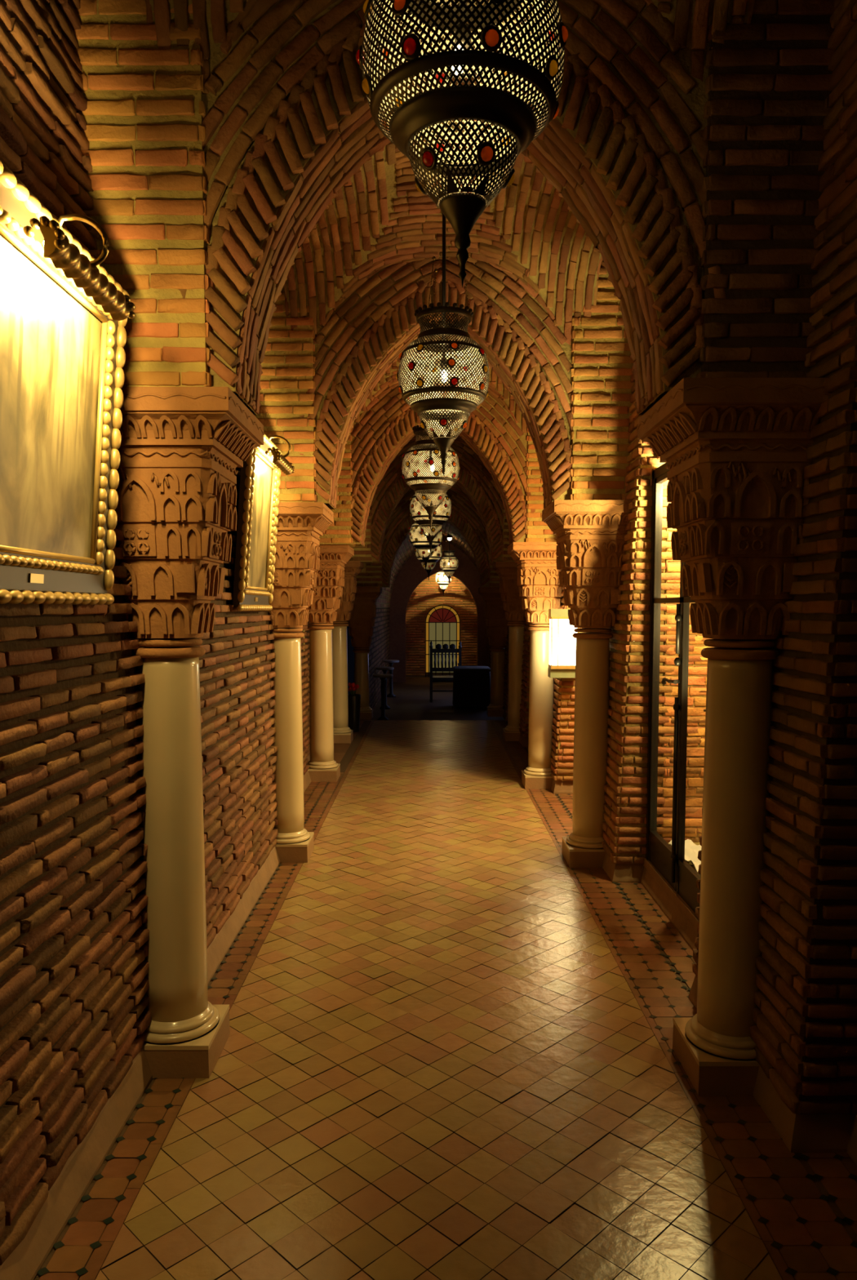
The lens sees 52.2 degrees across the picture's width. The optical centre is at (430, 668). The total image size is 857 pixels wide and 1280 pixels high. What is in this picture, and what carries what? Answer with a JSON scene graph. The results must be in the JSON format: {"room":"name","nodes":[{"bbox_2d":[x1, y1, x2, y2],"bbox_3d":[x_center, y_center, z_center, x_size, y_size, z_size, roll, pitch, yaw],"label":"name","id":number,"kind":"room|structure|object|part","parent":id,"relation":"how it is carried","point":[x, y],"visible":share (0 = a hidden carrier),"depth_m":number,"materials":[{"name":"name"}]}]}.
{"room":"vaulted brick corridor","nodes":[
{"label":"vaulted brick corridor","id":0,"kind":"room"},
{"bbox_2d":[0,0,278,1265],"bbox_3d":[-1.042,-0.559,1.545,0.171,3.900,7.960,0,4,0],"label":"wall","id":1,"kind":"structure","parent":0,"point":[74,1019],"depth_m":2.44,"materials":[{"name":"brick"}]},
{"bbox_2d":[0,160,129,604],"bbox_3d":[-0.921,-0.601,2.063,0.124,0.895,0.980,0,4,0],"label":"framed painting","id":2,"kind":"object","parent":1,"relation":"attached to","point":[63,357],"visible":0.81,"depth_m":2.13,"materials":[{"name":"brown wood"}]},
{"bbox_3d":[-0.942,-0.216,2.090,0.004,0.022,0.070,4,4,0],"label":"name plate","id":3,"kind":"part","parent":2,"relation":"part of","materials":[{"name":"gold metal"}]},
{"bbox_2d":[22,213,135,320],"bbox_3d":[-0.814,-0.966,2.038,0.132,0.182,0.468,0,4,0],"label":"picture light","id":4,"kind":"object","parent":2,"relation":"attached to","point":[85,273],"visible":1,"depth_m":2.00,"materials":[{"name":"gold metal"}]},
{"bbox_2d":[0,846,279,1279],"bbox_3d":[-0.991,1.427,1.684,0.085,0.119,7.960,0,4,0],"label":"baseboard","id":5,"kind":"structure","parent":1,"relation":"attached to","point":[81,1167],"depth_m":2.51,"materials":[{"name":"paint"}]},
{"bbox_2d":[232,433,282,611],"bbox_3d":[-0.920,-0.775,4.697,0.126,0.925,0.848,0,4,0],"label":"framed painting","id":6,"kind":"object","parent":1,"relation":"attached to","point":[260,480],"visible":0.87,"depth_m":4.64,"materials":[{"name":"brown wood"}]},
{"bbox_2d":[265,435,294,475],"bbox_3d":[-0.811,-1.155,4.671,0.132,0.182,0.468,0,4,0],"label":"picture light","id":7,"kind":"object","parent":6,"relation":"attached to","point":[280,460],"visible":1,"depth_m":4.65,"materials":[{"name":"gold metal"}]},
{"bbox_2d":[73,0,230,386],"bbox_3d":[-0.912,-1.719,2.858,0.460,1.670,0.419,0,4,0],"label":"wall","id":8,"kind":"structure","parent":0,"point":[144,113],"depth_m":2.67,"materials":[{"name":"brick"}]},
{"bbox_2d":[177,0,726,415],"bbox_3d":[0.060,-1.833,2.860,1.726,1.902,0.412,0,4,0],"label":"brick arch","id":9,"kind":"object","parent":8,"relation":"attached to","point":[288,121],"depth_m":2.69,"materials":[{"name":"brick"}]},
{"bbox_2d":[255,285,322,502],"bbox_3d":[-1.011,-1.870,5.384,0.661,1.720,0.420,0,4,0],"label":"wall","id":10,"kind":"structure","parent":0,"point":[288,371],"depth_m":5.21,"materials":[{"name":"brick"}]},
{"bbox_2d":[298,257,573,509],"bbox_3d":[0.062,-1.960,5.387,1.731,1.900,0.414,0,4,0],"label":"brick arch","id":11,"kind":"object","parent":10,"relation":"attached to","point":[367,331],"depth_m":5.20,"materials":[{"name":"brick"}]},
{"bbox_2d":[299,625,310,774],"bbox_3d":[-1.203,-0.924,6.757,0.168,3.900,2.490,0,4,0],"label":"wall","id":12,"kind":"structure","parent":0,"point":[304,717],"depth_m":7.90,"materials":[{"name":"brick"}]},
{"bbox_2d":[303,770,311,792],"bbox_3d":[-1.143,1.062,6.896,0.085,0.119,2.490,0,4,0],"label":"baseboard","id":13,"kind":"structure","parent":12,"relation":"attached to","point":[307,780],"depth_m":7.85,"materials":[{"name":"paint"}]},
{"bbox_2d":[304,622,328,755],"bbox_3d":[-1.284,-0.781,10.446,0.058,3.300,4.850,0,4,0],"label":"wall","id":14,"kind":"structure","parent":0,"point":[307,636],"depth_m":9.13,"materials":[{"name":"brick"}]},
{"bbox_2d":[319,428,355,546],"bbox_3d":[-1.012,-2.005,7.820,0.661,1.790,0.422,0,4,0],"label":"wall","id":15,"kind":"structure","parent":0,"point":[336,533],"depth_m":7.67,"materials":[{"name":"brick"}]},
{"bbox_2d":[341,378,535,546],"bbox_3d":[0.060,-2.060,7.825,1.727,1.902,0.414,0,4,0],"label":"brick arch","id":16,"kind":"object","parent":15,"relation":"attached to","point":[388,422],"depth_m":7.65,"materials":[{"name":"brick"}]},
{"bbox_2d":[348,506,373,563],"bbox_3d":[-1.011,-2.173,10.364,0.661,1.810,0.421,0,4,0],"label":"wall","id":17,"kind":"structure","parent":0,"point":[362,554],"depth_m":10.22,"materials":[{"name":"brick"}]},
{"bbox_2d":[364,440,503,563],"bbox_3d":[0.059,-2.218,10.372,1.726,1.902,0.416,0,4,0],"label":"trim","id":18,"kind":"structure","parent":17,"relation":"attached to","point":[475,480],"depth_m":10.20,"materials":[{"name":"brick"}]},
{"bbox_2d":[356,549,383,587],"bbox_3d":[-1.012,-2.214,12.668,0.659,2.050,0.419,0,4,0],"label":"wall","id":19,"kind":"structure","parent":0,"point":[372,576],"depth_m":12.53,"materials":[{"name":"brick"}]},
{"bbox_2d":[381,483,489,587],"bbox_3d":[0.060,-2.140,12.681,1.725,1.900,0.412,0,4,0],"label":"trim","id":20,"kind":"structure","parent":19,"relation":"attached to","point":[464,517],"depth_m":12.50,"materials":[{"name":"brick"}]},
{"bbox_2d":[367,607,390,711],"bbox_3d":[-1.045,-0.292,17.648,0.035,1.920,9.550,0,4,0],"label":"wall","id":21,"kind":"structure","parent":0,"point":[380,648],"depth_m":17.53,"materials":[{"name":"brick"}]},
{"bbox_2d":[360,474,447,573],"bbox_3d":[0.325,-2.194,11.525,3.550,1.930,2.600,0,4,0],"label":"ceiling","id":22,"kind":"structure","parent":0,"point":[363,571],"depth_m":10.59,"materials":[{"name":"brick"}]},
{"bbox_2d":[408,504,443,571],"bbox_3d":[-0.059,-2.041,11.389,0.450,1.534,0.449,4,5,42],"label":"lantern","id":23,"kind":"object","parent":22,"relation":"hanging from","point":[420,545],"visible":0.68,"depth_m":11.31,"materials":[{"name":"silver metal"}]},
{"bbox_3d":[-0.065,-1.512,11.422,0.240,0.122,0.240,4,5,42],"label":"lamp shade","id":24,"kind":"part","parent":23,"relation":"part of","materials":[{"name":"white glass"}]},
{"bbox_3d":[-0.065,-1.756,11.405,0.436,0.308,0.436,4,5,42],"label":"globe","id":25,"kind":"part","parent":23,"relation":"part of","materials":[{"name":"gold metal"}]},
{"bbox_2d":[375,516,488,607],"bbox_3d":[0.220,-2.107,17.546,2.519,1.757,9.500,0,4,0],"label":"ceiling","id":26,"kind":"structure","parent":0,"point":[406,551],"depth_m":19.76,"materials":[{"name":"brick"}]},
{"bbox_2d":[414,537,443,580],"bbox_3d":[-0.028,-2.166,13.889,0.450,1.534,0.449,0,4,-2],"label":"hanging lantern","id":27,"kind":"object","parent":26,"relation":"hanging from","point":[438,550],"visible":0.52,"depth_m":13.82,"materials":[{"name":"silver metal"}]},
{"bbox_3d":[-0.030,-1.636,13.920,0.240,0.122,0.240,0,4,-2],"label":"lamp shade","id":28,"kind":"part","parent":27,"relation":"part of","materials":[{"name":"gold metal"}]},
{"bbox_3d":[-0.030,-1.880,13.903,0.436,0.308,0.436,0,4,-2],"label":"globe","id":29,"kind":"part","parent":27,"relation":"part of","materials":[{"name":"white glass"}]},
{"bbox_2d":[439,540,458,583],"bbox_3d":[0.427,-2.732,20.265,0.449,1.534,0.450,4,6,44],"label":"lantern","id":30,"kind":"object","parent":26,"relation":"hanging from","point":[451,558],"visible":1,"depth_m":20.17,"materials":[{"name":"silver metal"}]},
{"bbox_3d":[0.430,-2.202,20.296,0.240,0.122,0.240,4,6,44],"label":"lamp shade","id":31,"kind":"part","parent":30,"relation":"part of","materials":[{"name":"white glass"}]},
{"bbox_3d":[0.430,-2.446,20.279,0.436,0.308,0.436,4,6,44],"label":"globe","id":32,"kind":"part","parent":30,"relation":"part of","materials":[{"name":"gold metal"}]},
{"bbox_3d":[0.430,-2.719,20.260,0.282,0.046,0.279,4,6,44],"label":"crown","id":33,"kind":"part","parent":30,"relation":"part of","materials":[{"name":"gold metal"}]},
{"bbox_2d":[446,533,453,540],"bbox_3d":[0.430,-3.001,19.839,0.140,0.180,0.136,0,4,0],"label":"ceiling spotlight","id":34,"kind":"object","parent":26,"relation":"attached to","point":[449,537],"visible":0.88,"depth_m":19.80,"materials":[{"name":"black metal"}]},
{"bbox_2d":[404,430,468,446],"bbox_3d":[0.325,-2.090,9.101,3.550,1.800,2.850,0,4,0],"label":"ceiling","id":35,"kind":"structure","parent":0,"point":[459,438],"depth_m":10.09,"materials":[{"name":"brick"}]},
{"bbox_2d":[409,459,452,552],"bbox_3d":[0.006,-1.996,9.131,0.449,1.569,0.450,0,4,-4],"label":"lantern","id":36,"kind":"object","parent":35,"relation":"hanging from","point":[422,519],"visible":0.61,"depth_m":9.06,"materials":[{"name":"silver metal"}]},
{"bbox_3d":[0.000,-1.694,9.154,0.436,0.308,0.436,0,4,-4],"label":"globe","id":37,"kind":"part","parent":36,"relation":"part of","materials":[{"name":"gold metal"}]},
{"bbox_3d":[0.000,-1.449,9.171,0.240,0.122,0.240,0,4,-4],"label":"lamp shade","id":38,"kind":"part","parent":36,"relation":"part of","materials":[{"name":"beige glass"}]},
{"bbox_2d":[350,335,526,436],"bbox_3d":[0.325,-1.938,6.611,3.550,1.755,2.740,0,4,0],"label":"ceiling","id":39,"kind":"structure","parent":0,"point":[496,387],"depth_m":7.54,"materials":[{"name":"brick"}]},
{"bbox_2d":[401,337,460,529],"bbox_3d":[-0.001,-1.854,6.630,0.448,1.594,0.449,-4,6,-45],"label":"lantern","id":40,"kind":"object","parent":39,"relation":"hanging from","point":[428,486],"visible":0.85,"depth_m":6.54,"materials":[{"name":"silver metal"}]},
{"bbox_3d":[0.000,-1.811,6.640,0.282,0.046,0.279,3,5,40],"label":"crown","id":41,"kind":"part","parent":40,"relation":"part of","materials":[{"name":"gold metal"}]},
{"bbox_3d":[0.000,-1.295,6.676,0.240,0.122,0.240,3,5,40],"label":"lamp shade","id":42,"kind":"part","parent":40,"relation":"part of","materials":[{"name":"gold metal"}]},
{"bbox_3d":[0.000,-1.539,6.659,0.436,0.308,0.436,3,5,40],"label":"globe","id":43,"kind":"part","parent":40,"relation":"part of","materials":[{"name":"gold metal"}]},
{"bbox_2d":[389,539,488,682],"bbox_3d":[0.200,-1.616,22.392,4.000,3.900,0.300,0,4,0],"label":"wall","id":44,"kind":"structure","parent":0,"point":[412,574],"depth_m":22.23,"materials":[{"name":"brick"}]},
{"bbox_2d":[405,573,477,676],"bbox_3d":[0.250,-1.531,24.041,2.302,3.500,0.221,0,4,0],"label":"wall","id":45,"kind":"structure","parent":0,"point":[428,594],"depth_m":23.96,"materials":[{"name":"brick"}]},
{"bbox_2d":[425,604,460,676],"bbox_3d":[0.330,-0.764,23.968,0.964,1.981,0.034,0,4,0],"label":"door","id":46,"kind":"structure","parent":45,"relation":"in","point":[442,622],"depth_m":23.96,"materials":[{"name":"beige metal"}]},
{"bbox_3d":[0.330,-0.585,23.993,0.760,1.380,0.010,0,4,0],"label":"clear pane","id":47,"kind":"part","parent":46,"relation":"part of","materials":[{"name":"clear glass"}]},
{"bbox_2d":[33,676,856,1279],"bbox_3d":[0.100,0.991,10.896,3.800,0.303,26.800,0,4,0],"label":"floor","id":48,"kind":"structure","parent":0,"point":[448,1053],"depth_m":2.85,"materials":[{"name":"tile"}]},
{"bbox_2d":[115,386,264,1078],"bbox_3d":[-0.910,0.247,3.055,0.582,2.280,0.582,0,4,0],"label":"marble column","id":49,"kind":"structure","parent":48,"relation":"on","point":[181,449],"depth_m":2.95,"materials":[{"name":"stone"}]},
{"bbox_2d":[267,502,333,862],"bbox_3d":[-0.930,0.096,5.580,0.582,2.230,0.582,0,4,0],"label":"marble column","id":50,"kind":"structure","parent":48,"relation":"on","point":[300,525],"depth_m":5.48,"materials":[{"name":"stone"}]},
{"bbox_2d":[306,544,354,782],"bbox_3d":[-1.020,-0.048,8.136,0.582,2.160,0.582,0,4,0],"label":"marble column","id":51,"kind":"structure","parent":48,"relation":"on","point":[327,591],"depth_m":8.05,"materials":[{"name":"stone"}]},
{"bbox_2d":[328,560,364,742],"bbox_3d":[-1.100,-0.198,10.432,0.582,2.140,0.582,0,4,0],"label":"marble column","id":52,"kind":"structure","parent":48,"relation":"on","point":[343,733],"depth_m":10.35,"materials":[{"name":"stone"}]},
{"bbox_2d":[347,682,360,732],"bbox_3d":[-1.000,0.492,11.312,0.188,0.640,0.188,0,4,0],"label":"vase","id":53,"kind":"object","parent":48,"relation":"on","point":[354,700],"visible":0.94,"depth_m":11.25,"materials":[{"name":"black ceramic"}]},
{"bbox_2d":[346,586,382,719],"bbox_3d":[-1.000,-0.231,12.615,0.582,1.900,0.582,0,4,0],"label":"marble column","id":54,"kind":"structure","parent":48,"relation":"on","point":[361,623],"depth_m":12.46,"materials":[{"name":"stone"}]},
{"bbox_2d":[373,673,393,719],"bbox_3d":[-0.800,0.485,14.670,0.340,0.785,0.340,0,4,0],"label":"pedestal table","id":55,"kind":"object","parent":48,"relation":"on","point":[383,677],"visible":0.89,"depth_m":14.63,"materials":[{"name":"black wood"}]},
{"bbox_2d":[376,666,394,709],"bbox_3d":[-0.860,0.360,16.465,0.340,0.785,0.340,0,4,0],"label":"pedestal table","id":56,"kind":"object","parent":48,"relation":"on","point":[384,669],"visible":0.77,"depth_m":16.42,"materials":[{"name":"black wood"}]},
{"bbox_2d":[383,659,399,697],"bbox_3d":[-0.840,0.206,18.660,0.340,0.785,0.340,0,4,0],"label":"pedestal table","id":57,"kind":"object","parent":48,"relation":"on","point":[391,662],"visible":0.92,"depth_m":18.62,"materials":[{"name":"black wood"}]},
{"bbox_2d":[429,640,462,702],"bbox_3d":[0.300,0.035,17.843,0.650,1.240,0.605,0,4,0],"label":"carved armchair","id":58,"kind":"object","parent":48,"relation":"on","point":[433,678],"visible":0.94,"depth_m":17.55,"materials":[{"name":"brown wood"}]},
{"bbox_3d":[0.010,0.054,17.577,0.070,1.240,0.070,0,4,0],"label":"leg","id":59,"kind":"part","parent":58,"relation":"part of","materials":[{"name":"brown wood"}]},
{"bbox_3d":[0.300,0.185,17.856,0.580,0.060,0.540,0,4,0],"label":"seat","id":60,"kind":"part","parent":58,"relation":"part of","materials":[{"name":"brown wood"}]},
{"bbox_3d":[0.300,-0.225,17.557,0.580,0.560,0.040,0,4,0],"label":"backrest","id":61,"kind":"part","parent":58,"relation":"part of","materials":[{"name":"brown wood"}]},
{"bbox_3d":[0.590,0.054,17.577,0.070,1.240,0.070,0,4,0],"label":"leg","id":62,"kind":"part","parent":58,"relation":"part of","materials":[{"name":"brown wood"}]},
{"bbox_2d":[452,666,490,706],"bbox_3d":[0.780,0.324,16.663,0.723,0.708,0.876,0,4,0],"label":"draped table","id":63,"kind":"object","parent":48,"relation":"on","point":[471,684],"visible":0.97,"depth_m":16.25,"materials":[{"name":"black fabric"}]},
{"bbox_2d":[477,586,508,716],"bbox_3d":[1.000,-0.255,12.964,0.582,1.900,0.582,0,4,0],"label":"marble column","id":64,"kind":"structure","parent":48,"relation":"on","point":[495,620],"depth_m":12.84,"materials":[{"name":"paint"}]},
{"bbox_2d":[492,561,526,741],"bbox_3d":[1.050,-0.209,10.591,0.582,2.140,0.582,0,4,0],"label":"marble column","id":65,"kind":"structure","parent":48,"relation":"on","point":[507,571],"depth_m":10.49,"materials":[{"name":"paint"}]},
{"bbox_2d":[506,542,564,789],"bbox_3d":[0.990,-0.025,7.807,0.582,2.160,0.582,0,4,0],"label":"marble column","id":66,"kind":"structure","parent":48,"relation":"on","point":[538,575],"depth_m":7.70,"materials":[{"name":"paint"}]},
{"bbox_2d":[542,499,632,867],"bbox_3d":[1.010,0.104,5.471,0.582,2.230,0.582,0,4,0],"label":"marble column","id":67,"kind":"structure","parent":48,"relation":"on","point":[590,534],"depth_m":5.36,"materials":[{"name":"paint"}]},
{"bbox_2d":[637,377,828,1095],"bbox_3d":[1.035,0.255,2.950,0.582,2.280,0.582,0,4,0],"label":"marble column","id":68,"kind":"structure","parent":48,"relation":"on","point":[734,450],"depth_m":2.84,"materials":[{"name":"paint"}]},
{"bbox_2d":[145,0,755,345],"bbox_3d":[0.325,-1.707,2.868,3.550,1.695,5.360,0,4,0],"label":"ceiling","id":69,"kind":"structure","parent":0,"point":[377,220],"depth_m":4.77,"materials":[{"name":"brick"}]},
{"bbox_2d":[395,126,489,476],"bbox_3d":[0.056,-1.737,4.161,0.449,1.624,0.448,-3,5,-39],"label":"hanging lantern","id":70,"kind":"object","parent":69,"relation":"hanging from","point":[423,406],"visible":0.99,"depth_m":4.07,"materials":[{"name":"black metal"}]},
{"bbox_3d":[0.006,-1.800,4.070,0.038,0.244,0.044,0,4,-6],"label":"chain","id":71,"kind":"part","parent":70,"relation":"part of","materials":[{"name":"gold metal"}]},
{"bbox_3d":[0.007,-1.800,4.068,0.017,0.244,0.053,2,4,26],"label":"chain","id":72,"kind":"part","parent":70,"relation":"part of","materials":[{"name":"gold metal"}]},
{"bbox_3d":[0.020,-1.812,4.247,0.026,0.244,0.051,0,4,-6],"label":"chain","id":73,"kind":"part","parent":70,"relation":"part of","materials":[{"name":"gold metal"}]},
{"bbox_3d":[0.063,-1.988,4.141,0.036,1.120,0.036,0,4,-6],"label":"rod","id":74,"kind":"part","parent":70,"relation":"part of","materials":[{"name":"black metal"}]},
{"bbox_3d":[0.063,-1.943,4.145,0.036,1.028,0.036,0,4,-6],"label":"rod","id":75,"kind":"part","parent":70,"relation":"part of","materials":[{"name":"black metal"}]},
{"bbox_3d":[0.063,-1.162,4.199,0.240,0.122,0.240,0,4,-6],"label":"lamp shade","id":76,"kind":"part","parent":70,"relation":"part of","materials":[{"name":"gold metal"}]},
{"bbox_3d":[0.063,-1.406,4.182,0.436,0.308,0.436,0,4,-6],"label":"globe","id":77,"kind":"part","parent":70,"relation":"part of","materials":[{"name":"gold metal"}]},
{"bbox_3d":[0.063,-1.678,4.163,0.279,0.046,0.282,0,4,-6],"label":"crown","id":78,"kind":"part","parent":70,"relation":"part of","materials":[{"name":"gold metal"}]},
{"bbox_2d":[355,0,568,288],"bbox_3d":[0.064,-1.604,1.869,0.450,1.534,0.449,3,5,38],"label":"hanging lantern","id":79,"kind":"object","parent":69,"relation":"hanging from","point":[444,103],"visible":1,"depth_m":1.80,"materials":[{"name":"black metal"}]},
{"bbox_3d":[0.070,-1.856,1.855,0.036,1.028,0.036,3,5,38],"label":"rod","id":80,"kind":"part","parent":79,"relation":"part of","materials":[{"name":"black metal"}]},
{"bbox_3d":[0.070,-1.075,1.910,0.240,0.122,0.240,3,5,38],"label":"lamp shade","id":81,"kind":"part","parent":79,"relation":"part of","materials":[{"name":"gold metal"}]},
{"bbox_3d":[0.070,-1.319,1.893,0.436,0.308,0.436,3,5,38],"label":"globe","id":82,"kind":"part","parent":79,"relation":"part of","materials":[{"name":"gold metal"}]},
{"bbox_2d":[488,640,491,668],"bbox_3d":[1.484,-0.292,17.648,0.036,1.920,9.550,0,4,0],"label":"wall","id":83,"kind":"structure","parent":0,"point":[490,646],"depth_m":21.92,"materials":[{"name":"brick"}]},
{"bbox_2d":[488,546,500,586],"bbox_3d":[1.170,-2.214,12.668,0.675,2.050,0.421,0,4,0],"label":"wall","id":84,"kind":"structure","parent":0,"point":[494,579],"depth_m":12.54,"materials":[{"name":"brick"}]},
{"bbox_2d":[502,506,515,561],"bbox_3d":[1.170,-2.173,10.365,0.675,1.810,0.420,0,4,0],"label":"wall","id":85,"kind":"structure","parent":0,"point":[506,557],"depth_m":10.22,"materials":[{"name":"brick"}]},
{"bbox_2d":[502,616,542,737],"bbox_3d":[1.361,-1.117,11.600,0.603,3.590,3.355,0,4,0],"label":"wall","id":86,"kind":"structure","parent":0,"point":[524,725],"depth_m":10.27,"materials":[{"name":"brick"}]},
{"bbox_2d":[502,710,507,720],"bbox_3d":[1.190,0.644,12.876,0.260,0.119,1.024,0,4,0],"label":"baseboard","id":87,"kind":"structure","parent":86,"relation":"attached to","point":[504,714],"depth_m":12.52,"materials":[{"name":"paint"}]},
{"bbox_2d":[519,733,528,746],"bbox_3d":[1.190,0.804,10.582,0.260,0.119,1.024,0,4,0],"label":"baseboard","id":88,"kind":"structure","parent":86,"relation":"attached to","point":[523,741],"depth_m":10.09,"materials":[{"name":"paint"}]},
{"bbox_2d":[525,428,557,542],"bbox_3d":[1.169,-2.005,7.820,0.675,1.790,0.418,0,4,0],"label":"wall","id":89,"kind":"structure","parent":0,"point":[538,531],"depth_m":7.66,"materials":[{"name":"brick"}]},
{"bbox_2d":[547,586,581,781],"bbox_3d":[1.614,-0.859,7.908,1.112,3.590,1.063,0,4,0],"label":"wall","id":90,"kind":"structure","parent":0,"point":[563,719],"depth_m":7.50,"materials":[{"name":"brick"}]},
{"bbox_2d":[551,777,573,794],"bbox_3d":[1.190,0.982,8.038,0.260,0.119,1.024,0,4,0],"label":"baseboard","id":91,"kind":"structure","parent":90,"relation":"attached to","point":[557,787],"depth_m":7.54,"materials":[{"name":"paint"}]},
{"bbox_2d":[547,608,578,677],"bbox_3d":[1.115,-0.216,7.355,0.230,0.575,0.165,0,4,0],"label":"lamp","id":92,"kind":"object","parent":90,"relation":"attached to","point":[562,645],"visible":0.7,"depth_m":7.29,"materials":[{"name":"white glass"}]},
{"bbox_2d":[548,608,570,617],"bbox_3d":[1.115,-0.471,7.348,0.230,0.065,0.145,0,4,0],"label":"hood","id":93,"kind":"object","parent":92,"relation":"attached to","point":[552,612],"depth_m":7.28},
{"bbox_2d":[547,667,575,677],"bbox_3d":[1.115,0.033,7.383,0.230,0.075,0.145,0,4,0],"label":"shelf","id":94,"kind":"object","parent":92,"relation":"attached to","point":[552,672],"depth_m":7.31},
{"bbox_3d":[1.115,-0.226,7.360,0.210,0.385,0.155,0,4,0],"label":"lit pane","id":95,"kind":"part","parent":92,"relation":"part of","materials":[{"name":"white glass"}]},
{"bbox_2d":[562,258,634,499],"bbox_3d":[1.170,-1.870,5.384,0.675,1.720,0.419,0,4,0],"label":"wall","id":96,"kind":"structure","parent":0,"point":[602,372],"depth_m":5.21,"materials":[{"name":"brick"}]},
{"bbox_2d":[600,360,713,863],"bbox_3d":[1.615,-0.689,5.475,1.116,3.590,1.065,0,4,0],"label":"wall","id":97,"kind":"structure","parent":0,"point":[624,828],"depth_m":5.04,"materials":[{"name":"brick"}]},
{"bbox_2d":[667,842,700,870],"bbox_3d":[1.625,0.028,4.257,0.650,2.450,1.730,0,4,0],"label":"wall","id":98,"kind":"structure","parent":0,"point":[695,843],"depth_m":5.04,"materials":[{"name":"paint"}]},
{"bbox_2d":[643,857,698,930],"bbox_3d":[1.300,1.175,4.338,0.120,0.050,1.530,0,4,0],"label":"trim","id":99,"kind":"structure","parent":98,"relation":"attached to","point":[689,913],"depth_m":4.49,"materials":[{"name":"paint"}]},
{"bbox_2d":[645,462,700,913],"bbox_3d":[1.246,0.043,4.258,0.109,2.220,1.510,0,4,0],"label":"door","id":100,"kind":"structure","parent":98,"relation":"in","point":[668,860],"depth_m":4.64,"materials":[{"name":"black metal"}]},
{"bbox_3d":[1.275,0.043,4.258,0.050,2.220,1.510,0,4,0],"label":"frame","id":101,"kind":"part","parent":100,"relation":"part of","materials":[{"name":"brown wood"}]},
{"bbox_3d":[1.220,0.067,4.415,0.059,0.042,0.230,0,4,0],"label":"handle","id":102,"kind":"part","parent":100,"relation":"part of","materials":[{"name":"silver metal"}]},
{"bbox_3d":[1.240,0.382,4.422,0.035,1.420,0.033,0,4,0],"label":"bolt rod","id":103,"kind":"part","parent":100,"relation":"part of","materials":[{"name":"black metal"}]},
{"bbox_2d":[668,839,701,875],"bbox_3d":[1.580,1.043,4.353,0.440,0.064,1.300,0,4,0],"label":"cloth","id":104,"kind":"object","parent":98,"relation":"on","point":[691,850],"visible":0.06,"depth_m":4.76,"materials":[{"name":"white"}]},
{"bbox_2d":[602,853,856,1165],"bbox_3d":[1.190,1.279,3.584,0.260,0.149,5.072,0,4,0],"label":"baseboard","id":105,"kind":"structure","parent":98,"relation":"attached to","point":[801,1133],"depth_m":2.68,"materials":[{"name":"paint"}]},
{"bbox_2d":[680,0,836,377],"bbox_3d":[1.170,-1.719,2.859,0.675,1.670,0.419,0,4,0],"label":"wall","id":106,"kind":"structure","parent":0,"point":[765,134],"depth_m":2.68,"materials":[{"name":"brick"}]},
{"bbox_2d":[692,0,856,1115],"bbox_3d":[1.613,-0.512,2.952,1.111,3.591,1.060,0,4,0],"label":"wall","id":107,"kind":"structure","parent":0,"point":[804,1035],"depth_m":2.56,"materials":[{"name":"brick"}]},
{"bbox_3d":[0.250,-1.533,23.350,2.500,3.600,1.600,0,4,0],"label":"wall","id":108,"kind":"structure","parent":0,"visible":0},
{"bbox_2d":[435,571,452,595],"bbox_3d":[0.334,-2.688,23.071,0.449,1.534,0.450,0,4,0],"label":"hanging lantern","id":109,"kind":"object","parent":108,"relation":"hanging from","point":[440,575],"visible":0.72,"depth_m":22.98,"materials":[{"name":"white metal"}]},
{"bbox_3d":[0.340,-2.402,23.089,0.436,0.308,0.436,0,4,0],"label":"globe","id":110,"kind":"part","parent":109,"relation":"part of","materials":[{"name":"white glass"}]}
]}

